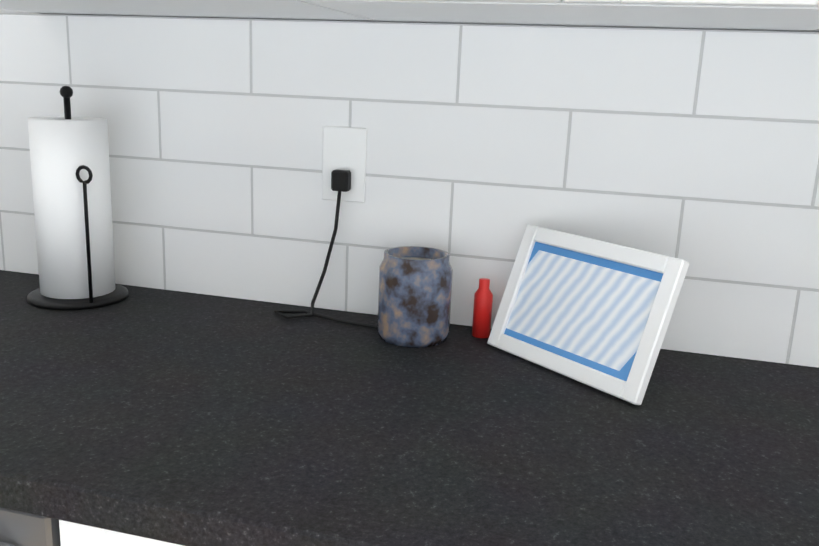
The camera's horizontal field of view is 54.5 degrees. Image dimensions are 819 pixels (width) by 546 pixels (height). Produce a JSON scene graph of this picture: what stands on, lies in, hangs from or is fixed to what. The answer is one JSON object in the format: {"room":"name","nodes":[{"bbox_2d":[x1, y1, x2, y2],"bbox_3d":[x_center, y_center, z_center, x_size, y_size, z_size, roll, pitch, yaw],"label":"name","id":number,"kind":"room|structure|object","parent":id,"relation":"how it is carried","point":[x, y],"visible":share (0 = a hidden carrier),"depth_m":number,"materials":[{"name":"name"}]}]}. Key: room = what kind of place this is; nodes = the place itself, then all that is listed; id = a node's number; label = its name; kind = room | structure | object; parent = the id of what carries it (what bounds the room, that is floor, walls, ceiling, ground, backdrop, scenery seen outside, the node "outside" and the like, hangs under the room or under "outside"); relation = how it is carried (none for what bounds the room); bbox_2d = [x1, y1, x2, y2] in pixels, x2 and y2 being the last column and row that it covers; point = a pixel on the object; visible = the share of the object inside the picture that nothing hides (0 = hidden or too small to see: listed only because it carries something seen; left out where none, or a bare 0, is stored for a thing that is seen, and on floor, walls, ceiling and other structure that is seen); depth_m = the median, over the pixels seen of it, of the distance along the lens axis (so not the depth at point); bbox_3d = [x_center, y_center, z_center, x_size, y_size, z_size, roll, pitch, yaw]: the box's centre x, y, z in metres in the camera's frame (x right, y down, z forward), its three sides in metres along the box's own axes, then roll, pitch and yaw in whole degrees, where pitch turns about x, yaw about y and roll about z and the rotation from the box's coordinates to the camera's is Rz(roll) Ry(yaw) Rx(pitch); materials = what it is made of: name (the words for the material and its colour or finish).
{"room":"kitchen","nodes":[
{"label":"kitchen","id":0,"kind":"room"},
{"bbox_2d":[0,8,818,31],"bbox_3d":[0.004,-0.243,1.290,5.000,2.440,0.140,6,14,14],"label":"wall","id":1,"kind":"structure","parent":0,"point":[7,11],"depth_m":1.19,"materials":[{"name":"white paint"}]},
{"bbox_2d":[0,0,376,20],"bbox_3d":[-0.364,-0.869,0.981,0.598,1.028,0.357,6,14,14],"label":"upper cabinet","id":2,"kind":"object","parent":1,"relation":"attached to","point":[281,9],"visible":1,"depth_m":1.11,"materials":[{"name":"white paint"}]},
{"bbox_2d":[0,270,818,545],"bbox_3d":[-0.545,0.113,1.114,3.818,0.039,0.633,6,14,14],"label":"countertop","id":3,"kind":"structure","parent":1,"relation":"attached to","point":[183,418],"depth_m":0.86,"materials":[{"name":"stone"}]},
{"bbox_2d":[27,86,127,309],"bbox_3d":[-0.544,-0.127,1.286,0.156,0.343,0.156,6,14,14],"label":"paper towel holder","id":4,"kind":"object","parent":3,"relation":"on","point":[70,165],"visible":1,"depth_m":1.25,"materials":[{"name":"black"}]},
{"bbox_2d":[377,246,452,347],"bbox_3d":[0.008,0.033,1.178,0.108,0.128,0.108,6,14,14],"label":"candle jar","id":5,"kind":"object","parent":3,"relation":"on","point":[414,296],"visible":1,"depth_m":1.14,"materials":[{"name":"ceramic"}]},
{"bbox_2d":[472,278,492,337],"bbox_3d":[0.111,0.052,1.201,0.027,0.088,0.028,6,14,14],"label":"bottle","id":6,"kind":"object","parent":3,"relation":"on","point":[482,310],"visible":0.98,"depth_m":1.19,"materials":[{"name":"red plastic"}]},
{"bbox_2d":[487,224,688,404],"bbox_3d":[0.227,0.045,1.067,0.256,0.177,0.221,6,14,14],"label":"picture frame","id":7,"kind":"object","parent":3,"relation":"on","point":[595,313],"visible":1,"depth_m":1.05,"materials":[{"name":"white"}]},
{"bbox_2d":[0,13,818,367],"bbox_3d":[-0.535,-0.128,1.056,3.818,0.455,0.633,6,14,14],"label":"tile backsplash","id":8,"kind":"structure","parent":1,"relation":"attached to","point":[486,145],"depth_m":1.21,"materials":[{"name":"white tile"}]},
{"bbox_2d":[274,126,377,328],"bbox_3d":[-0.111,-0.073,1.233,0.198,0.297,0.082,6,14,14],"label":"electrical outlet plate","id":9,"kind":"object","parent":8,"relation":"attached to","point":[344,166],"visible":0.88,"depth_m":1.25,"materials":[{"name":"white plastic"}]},
{"bbox_2d":[300,0,818,30],"bbox_3d":[0.215,-0.808,0.832,0.596,1.028,0.357,6,14,14],"label":"upper cabinet","id":10,"kind":"object","parent":1,"relation":"attached to","point":[794,15],"visible":1,"depth_m":0.92,"materials":[{"name":"white paint"}]},
{"bbox_3d":[-0.401,1.281,0.341,5.000,0.100,2.805,6,14,14],"label":"floor","id":11,"kind":"structure","parent":0,"visible":0},
{"bbox_2d":[0,508,60,545],"bbox_3d":[-0.586,0.560,1.205,0.616,0.872,0.676,6,14,14],"label":"dishwasher","id":12,"kind":"object","parent":11,"relation":"on","point":[18,528],"visible":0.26,"depth_m":0.78,"materials":[{"name":"grey metal"}]},
{"bbox_2d":[59,520,182,545],"bbox_3d":[0.063,0.624,1.056,0.713,0.872,0.645,6,14,14],"label":"base cabinet","id":13,"kind":"object","parent":11,"relation":"on","point":[73,534],"visible":0.06,"depth_m":0.76,"materials":[{"name":"white paint"}]}
]}

